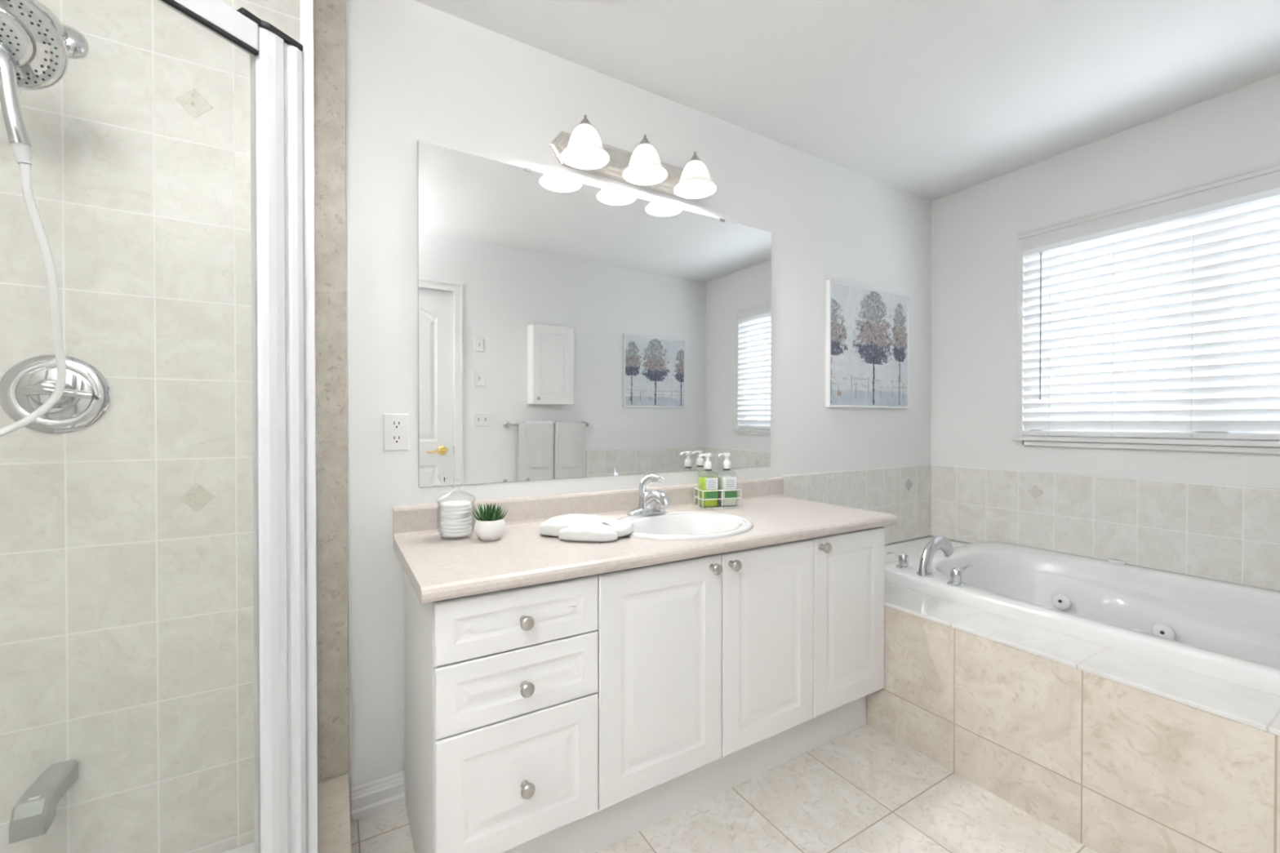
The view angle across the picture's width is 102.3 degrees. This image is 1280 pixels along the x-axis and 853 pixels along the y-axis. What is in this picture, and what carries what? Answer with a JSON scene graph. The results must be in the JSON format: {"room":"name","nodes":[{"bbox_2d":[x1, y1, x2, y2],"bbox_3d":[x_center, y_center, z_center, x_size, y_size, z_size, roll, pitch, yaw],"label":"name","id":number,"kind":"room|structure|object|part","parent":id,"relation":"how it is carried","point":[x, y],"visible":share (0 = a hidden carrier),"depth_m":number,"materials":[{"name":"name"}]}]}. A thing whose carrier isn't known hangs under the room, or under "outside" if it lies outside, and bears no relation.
{"room":"bathroom","nodes":[
{"label":"bathroom","id":0,"kind":"room"},
{"bbox_2d":[8,759,78,844],"bbox_3d":[-1.293,0.806,1.122,0.054,0.072,0.166,0,1,-31],"label":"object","id":1,"kind":"object","parent":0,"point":[34,812],"visible":1,"depth_m":1.07,"materials":[{"name":"grey"}]},
{"bbox_2d":[474,518,505,541],"bbox_3d":[-0.441,0.301,1.514,0.089,0.060,0.089,0,1,-31],"label":"pot","id":2,"kind":"object","parent":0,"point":[486,529],"depth_m":1.48,"materials":[{"name":"white ceramic"}]},
{"bbox_2d":[347,0,931,818],"bbox_3d":[-0.045,-0.083,2.055,4.275,2.440,0.150,0,1,-31],"label":"wall","id":3,"kind":"structure","parent":0,"point":[417,71],"depth_m":1.74,"materials":[{"name":"white paint"}]},
{"bbox_2d":[0,0,88,90],"bbox_3d":[-1.256,-0.793,1.049,0.179,0.259,0.307,0,1,-31],"label":"shower","id":4,"kind":"object","parent":3,"relation":"attached to","point":[55,42],"visible":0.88,"depth_m":1.01,"materials":[{"name":"silver metal"}]},
{"bbox_2d":[0,8,35,166],"bbox_3d":[-1.197,-0.629,0.957,0.100,0.277,0.069,0,1,-31],"label":"shower","id":5,"kind":"object","parent":4,"relation":"attached to","point":[17,46],"visible":1,"depth_m":0.95,"materials":[{"name":"silver metal"}]},
{"bbox_3d":[-1.174,-0.616,0.956,0.061,0.185,0.038,0,0,-6],"label":"handle","id":6,"kind":"part","parent":5,"relation":"part of","materials":[{"name":"silver metal"}]},
{"bbox_2d":[0,88,66,436],"bbox_3d":[-1.309,-0.329,0.934,0.343,0.755,0.147,0,1,-37],"label":"shower hose","id":7,"kind":"object","parent":5,"relation":"attached to","point":[24,169],"visible":0.9,"depth_m":1.03,"materials":[{"name":"white"}]},
{"bbox_3d":[-1.272,-0.848,1.095,0.034,0.106,0.194,0,1,-24],"label":"arm","id":8,"kind":"part","parent":4,"relation":"part of","materials":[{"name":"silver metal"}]},
{"bbox_2d":[0,355,111,433],"bbox_3d":[-1.319,-0.074,1.150,0.180,0.180,0.079,0,1,-31],"label":"shower valve","id":9,"kind":"object","parent":3,"relation":"attached to","point":[86,397],"visible":0.85,"depth_m":1.17,"materials":[{"name":"silver metal"}]},
{"bbox_3d":[-1.289,-0.076,1.142,0.111,0.029,0.038,0,1,-24],"label":"lever","id":10,"kind":"part","parent":9,"relation":"part of","materials":[{"name":"silver metal"}]},
{"bbox_2d":[0,0,300,852],"bbox_3d":[-1.310,-0.076,1.206,0.930,2.440,0.008,0,1,-31],"label":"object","id":11,"kind":"structure","parent":3,"relation":"attached to","point":[126,631],"depth_m":1.25,"materials":[{"name":"tile"}]},
{"bbox_2d":[175,88,213,118],"bbox_3d":[-1.128,-0.818,1.304,0.074,0.074,0.002,0,1,-31],"label":"tile","id":12,"kind":"structure","parent":3,"relation":"attached to","point":[192,100],"depth_m":1.30,"materials":[{"name":"beige tile"}]},
{"bbox_2d":[177,483,215,512],"bbox_3d":[-1.128,0.182,1.312,0.074,0.074,0.002,0,1,-31],"label":"tile","id":13,"kind":"structure","parent":3,"relation":"attached to","point":[197,497],"depth_m":1.31,"materials":[{"name":"beige tile"}]},
{"bbox_2d":[313,0,349,782],"bbox_3d":[-0.875,-0.151,1.459,0.079,2.295,0.020,0,1,-31],"label":"trim","id":14,"kind":"structure","parent":3,"relation":"attached to","point":[329,15],"depth_m":1.45,"materials":[{"name":"stone"}]},
{"bbox_2d":[317,773,351,852],"bbox_3d":[-0.870,1.075,0.776,0.519,0.145,1.404,0,0,15],"label":"shower curb","id":15,"kind":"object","parent":3,"relation":"attached to","point":[334,824],"depth_m":1.32,"materials":[{"name":"stone"}]},
{"bbox_2d":[156,0,317,852],"bbox_3d":[-0.885,-0.110,0.766,0.420,2.225,1.289,0,0,15],"label":"shower door frame","id":16,"kind":"structure","parent":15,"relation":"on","point":[282,85],"depth_m":0.92,"materials":[{"name":"white metal"}]},
{"bbox_3d":[-0.768,-0.665,0.669,0.024,0.046,0.486,0,1,25],"label":"rail","id":17,"kind":"part","parent":16,"relation":"part of","materials":[{"name":"white metal"}]},
{"bbox_3d":[-0.630,-0.112,0.981,0.021,2.225,0.036,0,1,-31],"label":"corner post","id":18,"kind":"part","parent":16,"relation":"part of","materials":[{"name":"white metal"}]},
{"bbox_2d":[345,0,351,771],"bbox_3d":[-0.841,-0.151,1.484,0.006,2.295,0.012,0,1,-31],"label":"trim","id":19,"kind":"structure","parent":3,"relation":"attached to","point":[346,1],"depth_m":1.48,"materials":[{"name":"white paint"}]},
{"bbox_2d":[351,770,404,821],"bbox_3d":[-0.776,1.097,1.531,0.142,0.089,0.016,0,1,-31],"label":"baseboard","id":20,"kind":"structure","parent":3,"relation":"attached to","point":[379,795],"depth_m":1.53,"materials":[{"name":"white paint"}]},
{"bbox_2d":[382,413,409,451],"bbox_3d":[-0.733,0.017,1.551,0.071,0.113,0.009,0,1,-31],"label":"power outlet","id":21,"kind":"object","parent":3,"relation":"attached to","point":[396,426],"visible":1,"depth_m":1.55,"materials":[{"name":"white plastic"}]},
{"bbox_2d":[390,434,402,444],"bbox_3d":[-0.732,0.039,1.550,0.033,0.030,0.004,0,1,-31],"label":"socket","id":22,"kind":"object","parent":21,"relation":"attached to","point":[394,438],"depth_m":1.55,"materials":[{"name":"grey plastic"}]},
{"bbox_2d":[390,419,402,429],"bbox_3d":[-0.732,-0.005,1.549,0.033,0.030,0.004,0,1,-31],"label":"socket","id":23,"kind":"object","parent":21,"relation":"attached to","point":[394,424],"depth_m":1.55,"materials":[{"name":"grey plastic"}]},
{"bbox_2d":[393,477,785,538],"bbox_3d":[-0.037,0.283,1.956,1.627,0.090,0.034,0,1,-31],"label":"backsplash","id":24,"kind":"structure","parent":3,"relation":"attached to","point":[409,521],"depth_m":1.82,"materials":[{"name":"beige laminate"}]},
{"bbox_2d":[417,140,771,487],"bbox_3d":[-0.043,-0.346,1.959,1.483,1.061,0.014,0,1,-31],"label":"mirror","id":25,"kind":"object","parent":3,"relation":"attached to","point":[567,328],"visible":1,"depth_m":1.84,"materials":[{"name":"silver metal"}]},
{"bbox_2d":[549,115,716,199],"bbox_3d":[0.005,-0.978,1.873,0.630,0.148,0.202,0,1,-31],"label":"vanity light","id":26,"kind":"object","parent":3,"relation":"attached to","point":[583,149],"visible":1,"depth_m":1.88,"materials":[{"name":"white glass"}]},
{"bbox_3d":[-0.184,-0.958,1.737,0.163,0.102,0.163,0,1,-31],"label":"lamp shade","id":27,"kind":"part","parent":26,"relation":"part of","materials":[{"name":"white glass"}]},
{"bbox_3d":[-0.184,-0.949,1.737,0.065,0.093,0.065,0,1,-31],"label":"bulb","id":28,"kind":"part","parent":26,"relation":"part of","materials":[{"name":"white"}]},
{"bbox_3d":[-0.041,-0.983,1.949,0.630,0.116,0.024,0,1,-31],"label":"plate","id":29,"kind":"part","parent":26,"relation":"part of","materials":[{"name":"silver metal"}]},
{"bbox_3d":[0.018,-0.950,1.859,0.065,0.093,0.065,0,1,-31],"label":"bulb","id":30,"kind":"part","parent":26,"relation":"part of","materials":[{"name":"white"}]},
{"bbox_3d":[0.018,-0.959,1.859,0.163,0.102,0.163,0,1,-31],"label":"lamp shade","id":31,"kind":"part","parent":26,"relation":"part of","materials":[{"name":"white glass"}]},
{"bbox_3d":[0.211,-0.960,1.974,0.163,0.102,0.163,0,1,-31],"label":"lamp shade","id":32,"kind":"part","parent":26,"relation":"part of","materials":[{"name":"white glass"}]},
{"bbox_3d":[0.211,-0.951,1.974,0.065,0.093,0.065,0,1,-31],"label":"bulb","id":33,"kind":"part","parent":26,"relation":"part of","materials":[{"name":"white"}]},
{"bbox_2d":[781,464,931,545],"bbox_3d":[1.178,0.433,2.699,1.219,0.417,0.008,0,1,-31],"label":"trim","id":34,"kind":"structure","parent":3,"relation":"attached to","point":[882,490],"depth_m":2.78,"materials":[{"name":"tile"}]},
{"bbox_2d":[825,279,909,408],"bbox_3d":[1.206,-0.409,2.700,0.665,0.623,0.024,0,1,-31],"label":"painting","id":35,"kind":"object","parent":3,"relation":"attached to","point":[867,330],"visible":1,"depth_m":2.67,"materials":[{"name":"grey fabric"}]},
{"bbox_2d":[905,478,912,490],"bbox_3d":[1.510,0.326,2.892,0.072,0.072,0.002,0,1,-31],"label":"trim","id":36,"kind":"structure","parent":3,"relation":"attached to","point":[908,484],"depth_m":2.89,"materials":[{"name":"beige tile"}]},
{"bbox_2d":[350,722,1097,852],"bbox_3d":[0.541,1.175,1.086,4.275,0.060,2.432,0,1,-31],"label":"floor","id":37,"kind":"structure","parent":0,"point":[863,789],"depth_m":1.50,"materials":[{"name":"tile"}]},
{"bbox_2d":[220,841,254,852],"bbox_3d":[-1.122,1.129,0.834,0.846,0.035,0.838,0,1,-31],"label":"shower tray","id":38,"kind":"object","parent":37,"relation":"on","point":[249,847],"visible":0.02,"depth_m":1.35,"materials":[{"name":"white plastic"}]},
{"bbox_2d":[404,526,884,852],"bbox_3d":[0.103,0.753,1.722,1.568,0.774,0.578,0,1,-31],"label":"vanity cabinet","id":39,"kind":"object","parent":37,"relation":"on","point":[584,714],"visible":0.98,"depth_m":1.36,"materials":[{"name":"white wood"}]},
{"bbox_3d":[-0.276,0.595,1.209,0.388,0.154,0.019,0,1,-31],"label":"drawer","id":40,"kind":"part","parent":39,"relation":"part of","materials":[{"name":"white wood"}]},
{"bbox_3d":[-0.276,0.446,1.207,0.388,0.137,0.019,0,1,-31],"label":"drawer","id":41,"kind":"part","parent":39,"relation":"part of","materials":[{"name":"white wood"}]},
{"bbox_3d":[-0.276,0.826,1.210,0.388,0.299,0.019,0,1,-31],"label":"drawer","id":42,"kind":"part","parent":39,"relation":"part of","materials":[{"name":"white wood"}]},
{"bbox_3d":[-0.262,0.603,1.186,0.033,0.033,0.034,0,1,-31],"label":"knob","id":43,"kind":"part","parent":39,"relation":"part of","materials":[{"name":"silver metal"}]},
{"bbox_3d":[-0.262,0.450,1.185,0.033,0.033,0.034,0,1,-31],"label":"knob","id":44,"kind":"part","parent":39,"relation":"part of","materials":[{"name":"silver metal"}]},
{"bbox_3d":[-0.261,0.836,1.188,0.033,0.033,0.034,0,1,-31],"label":"knob","id":45,"kind":"part","parent":39,"relation":"part of","materials":[{"name":"silver metal"}]},
{"bbox_2d":[393,477,897,604],"bbox_3d":[0.106,0.303,1.729,1.639,0.124,0.568,0,1,-31],"label":"countertop","id":46,"kind":"structure","parent":39,"relation":"on","point":[437,568],"depth_m":1.54,"materials":[{"name":"beige stone"}]},
{"bbox_2d":[435,479,475,540],"bbox_3d":[-0.549,0.244,1.538,0.114,0.174,0.114,0,1,-31],"label":"glass jar","id":47,"kind":"object","parent":46,"relation":"on","point":[455,479],"visible":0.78,"depth_m":1.52,"materials":[{"name":"clear glass"}]},
{"bbox_2d":[440,529,471,537],"bbox_3d":[-0.549,0.317,1.540,0.089,0.010,0.089,0,1,-31],"label":"pad","id":48,"kind":"object","parent":47,"relation":"in","point":[444,535],"visible":0.6,"depth_m":1.50,"materials":[{"name":"white fabric"}]},
{"bbox_2d":[440,526,471,533],"bbox_3d":[-0.548,0.306,1.539,0.087,0.010,0.087,0,1,-31],"label":"pad","id":49,"kind":"object","parent":48,"relation":"on","point":[463,531],"visible":0.58,"depth_m":1.50,"materials":[{"name":"white fabric"}]},
{"bbox_2d":[440,524,471,530],"bbox_3d":[-0.549,0.296,1.537,0.085,0.010,0.085,0,1,-31],"label":"pad","id":50,"kind":"object","parent":49,"relation":"on","point":[450,528],"visible":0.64,"depth_m":1.50,"materials":[{"name":"white fabric"}]},
{"bbox_2d":[440,519,471,526],"bbox_3d":[-0.549,0.285,1.539,0.089,0.010,0.089,0,1,-31],"label":"pad","id":51,"kind":"object","parent":50,"relation":"on","point":[464,523],"visible":0.62,"depth_m":1.50,"materials":[{"name":"white fabric"}]},
{"bbox_2d":[440,515,471,523],"bbox_3d":[-0.548,0.275,1.540,0.087,0.010,0.087,0,1,-31],"label":"pad","id":52,"kind":"object","parent":51,"relation":"on","point":[451,521],"visible":0.62,"depth_m":1.50,"materials":[{"name":"white fabric"}]},
{"bbox_2d":[440,513,471,519],"bbox_3d":[-0.549,0.264,1.537,0.085,0.010,0.085,0,1,-31],"label":"pad","id":53,"kind":"object","parent":52,"relation":"on","point":[460,517],"visible":0.62,"depth_m":1.50,"materials":[{"name":"white fabric"}]},
{"bbox_2d":[440,508,471,515],"bbox_3d":[-0.548,0.254,1.538,0.089,0.010,0.089,0,1,-31],"label":"pad","id":54,"kind":"object","parent":53,"relation":"on","point":[468,512],"visible":0.63,"depth_m":1.50,"materials":[{"name":"white fabric"}]},
{"bbox_2d":[440,505,471,511],"bbox_3d":[-0.548,0.243,1.540,0.087,0.010,0.087,0,1,-31],"label":"pad","id":55,"kind":"object","parent":54,"relation":"on","point":[460,509],"visible":0.66,"depth_m":1.50,"materials":[{"name":"white fabric"}]},
{"bbox_2d":[440,500,471,508],"bbox_3d":[-0.550,0.233,1.538,0.085,0.010,0.085,0,1,-31],"label":"pad","id":56,"kind":"object","parent":55,"relation":"on","point":[457,504],"visible":1,"depth_m":1.51,"materials":[{"name":"white fabric"}]},
{"bbox_2d":[472,502,507,541],"bbox_3d":[-0.442,0.276,1.509,0.097,0.110,0.099,0,1,-31],"label":"potted succulent","id":57,"kind":"object","parent":46,"relation":"on","point":[490,526],"visible":1,"depth_m":1.49,"materials":[{"name":"white ceramic"}]},
{"bbox_2d":[539,514,634,542],"bbox_3d":[-0.159,0.307,1.575,0.282,0.046,0.213,0,0,13],"label":"folded towel","id":58,"kind":"object","parent":46,"relation":"on","point":[575,527],"visible":1,"depth_m":1.52,"materials":[{"name":"white fabric"}]},
{"bbox_2d":[626,473,670,516],"bbox_3d":[0.027,0.243,1.829,0.148,0.149,0.170,0,0,-5],"label":"faucet","id":59,"kind":"object","parent":46,"relation":"on","point":[647,500],"visible":1,"depth_m":1.83,"materials":[{"name":"silver metal"}]},
{"bbox_3d":[0.024,0.305,1.867,0.158,0.024,0.052,0,1,-31],"label":"plate","id":60,"kind":"part","parent":59,"relation":"part of","materials":[{"name":"silver metal"}]},
{"bbox_3d":[0.040,0.205,1.845,0.128,0.073,0.026,0,1,41],"label":"lever","id":61,"kind":"part","parent":59,"relation":"part of","materials":[{"name":"silver metal"}]},
{"bbox_3d":[0.054,0.265,1.816,0.044,0.088,0.156,0,1,-31],"label":"spout","id":62,"kind":"part","parent":59,"relation":"part of","materials":[{"name":"silver metal"}]},
{"bbox_2d":[617,511,753,540],"bbox_3d":[0.141,0.395,1.721,0.494,0.154,0.426,0,1,-31],"label":"sink","id":63,"kind":"object","parent":46,"relation":"in","point":[669,525],"visible":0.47,"depth_m":1.83,"materials":[{"name":"white ceramic"}]},
{"bbox_2d":[693,487,741,509],"bbox_3d":[0.314,0.288,2.087,0.168,0.074,0.092,0,0,-16],"label":"wire caddy","id":64,"kind":"object","parent":46,"relation":"on","point":[697,488],"visible":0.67,"depth_m":2.05,"materials":[{"name":"white metal"}]},
{"bbox_2d":[697,453,718,506],"bbox_3d":[0.271,0.213,2.074,0.080,0.213,0.073,0,0,-16],"label":"soap bottle","id":65,"kind":"object","parent":64,"relation":"in","point":[705,482],"visible":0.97,"depth_m":2.05,"materials":[{"name":"green plastic"}]},
{"bbox_2d":[716,453,737,505],"bbox_3d":[0.349,0.213,2.096,0.080,0.213,0.073,0,0,-16],"label":"soap bottle","id":66,"kind":"object","parent":64,"relation":"in","point":[726,482],"visible":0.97,"depth_m":2.07,"materials":[{"name":"white"}]},
{"bbox_3d":[0.064,0.675,1.413,0.399,0.598,0.019,0,1,-31],"label":"door","id":67,"kind":"part","parent":39,"relation":"part of","materials":[{"name":"white wood"}]},
{"bbox_3d":[0.215,0.405,1.470,0.033,0.033,0.034,0,1,-31],"label":"knob","id":68,"kind":"part","parent":39,"relation":"part of","materials":[{"name":"silver metal"}]},
{"bbox_3d":[0.277,0.405,1.507,0.033,0.033,0.034,0,1,-31],"label":"knob","id":69,"kind":"part","parent":39,"relation":"part of","materials":[{"name":"silver metal"}]},
{"bbox_3d":[0.405,0.673,1.617,0.388,0.598,0.019,0,1,-31],"label":"door","id":70,"kind":"part","parent":39,"relation":"part of","materials":[{"name":"white wood"}]},
{"bbox_3d":[0.616,0.402,1.710,0.033,0.033,0.034,0,1,-31],"label":"knob","id":71,"kind":"part","parent":39,"relation":"part of","materials":[{"name":"silver metal"}]},
{"bbox_3d":[0.737,0.671,1.815,0.380,0.598,0.019,0,1,-31],"label":"door","id":72,"kind":"part","parent":39,"relation":"part of","materials":[{"name":"white wood"}]},
{"bbox_2d":[866,537,1279,852],"bbox_3d":[1.707,0.895,1.782,1.240,0.487,2.114,0,1,-31],"label":"tub surround","id":73,"kind":"object","parent":37,"relation":"on","point":[1114,750],"visible":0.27,"depth_m":1.42,"materials":[{"name":"tile"}]},
{"bbox_2d":[884,541,1279,696],"bbox_3d":[1.878,0.781,1.706,1.013,0.496,1.796,0,1,-31],"label":"bathtub","id":74,"kind":"object","parent":73,"relation":"in","point":[1224,630],"depth_m":1.98,"materials":[{"name":"white ceramic"}]},
{"bbox_3d":[1.081,0.542,2.175,0.082,0.026,0.020,0,0,-16],"label":"lever","id":75,"kind":"part","parent":74,"relation":"part of","materials":[{"name":"silver metal"}]},
{"bbox_3d":[1.097,0.564,2.174,0.109,0.070,0.060,0,1,-31],"label":"tap handle","id":76,"kind":"part","parent":74,"relation":"part of","materials":[{"name":"silver metal"}]},
{"bbox_2d":[916,535,955,577],"bbox_3d":[1.221,0.528,2.122,0.230,0.150,0.062,0,1,-31],"label":"tub spout","id":77,"kind":"object","parent":74,"relation":"on","point":[944,544],"visible":1,"depth_m":2.08,"materials":[{"name":"silver metal"}]},
{"bbox_3d":[1.222,0.566,1.969,0.109,0.070,0.060,0,1,-31],"label":"tap handle","id":78,"kind":"part","parent":74,"relation":"part of","materials":[{"name":"silver metal"}]},
{"bbox_3d":[1.237,0.544,1.969,0.082,0.026,0.020,0,0,-19],"label":"lever","id":79,"kind":"part","parent":74,"relation":"part of","materials":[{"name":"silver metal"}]},
{"bbox_2d":[413,0,1279,201],"bbox_3d":[0.541,-1.325,1.066,4.275,0.060,2.432,0,1,-31],"label":"ceiling","id":80,"kind":"structure","parent":0,"point":[931,100],"depth_m":1.85,"materials":[{"name":"white paint"}]},
{"bbox_2d":[929,73,1279,543],"bbox_3d":[2.311,-0.084,2.135,0.150,2.440,2.132,0,1,-31],"label":"wall","id":81,"kind":"structure","parent":0,"point":[975,229],"depth_m":2.56,"materials":[{"name":"white paint"}]},
{"bbox_2d":[1027,484,1044,498],"bbox_3d":[1.964,0.325,2.556,0.002,0.072,0.072,0,1,-31],"label":"trim","id":82,"kind":"structure","parent":81,"relation":"attached to","point":[1035,491],"depth_m":2.56,"materials":[{"name":"beige tile"}]},
{"bbox_2d":[930,464,1279,591],"bbox_3d":[2.243,0.438,2.099,0.008,0.417,2.116,0,1,-31],"label":"tile backsplash","id":83,"kind":"structure","parent":81,"relation":"attached to","point":[1220,532],"depth_m":2.27,"materials":[{"name":"tile"}]},
{"bbox_2d":[1011,160,1279,454],"bbox_3d":[2.285,-0.439,2.116,0.170,1.079,1.270,0,1,-31],"label":"window","id":84,"kind":"structure","parent":81,"relation":"in","point":[1265,177],"depth_m":2.21,"materials":[{"name":"white paint"}]},
{"bbox_3d":[2.260,0.076,2.105,0.110,0.049,1.270,0,1,-31],"label":"sill","id":85,"kind":"part","parent":84,"relation":"part of","materials":[{"name":"white paint"}]},
{"bbox_2d":[1021,187,1279,439],"bbox_3d":[2.228,-0.413,2.079,0.077,0.924,1.187,0,1,-31],"label":"window blind","id":86,"kind":"object","parent":84,"relation":"attached to","point":[1170,322],"visible":1,"depth_m":2.16,"materials":[{"name":"white plastic"}]},
{"bbox_3d":[1.993,-0.401,2.495,0.041,0.852,0.002,0,1,-31],"label":"ladder cord","id":87,"kind":"part","parent":86,"relation":"part of","materials":[{"name":"white fabric"}]},
{"bbox_3d":[2.113,-0.399,2.293,0.041,0.852,0.002,0,1,-31],"label":"ladder cord","id":88,"kind":"part","parent":86,"relation":"part of","materials":[{"name":"white fabric"}]},
{"bbox_3d":[2.238,0.037,2.088,0.054,0.024,1.187,0,1,-31],"label":"rail","id":89,"kind":"part","parent":86,"relation":"part of","materials":[{"name":"white plastic"}]},
{"bbox_3d":[2.239,-0.398,2.083,0.041,0.852,0.002,0,1,-31],"label":"ladder cord","id":90,"kind":"part","parent":86,"relation":"part of","materials":[{"name":"white fabric"}]},
{"bbox_3d":[2.334,-0.413,2.142,0.060,0.927,1.195,0,1,-31],"label":"frame","id":91,"kind":"part","parent":84,"relation":"part of","materials":[{"name":"white paint"}]}
]}

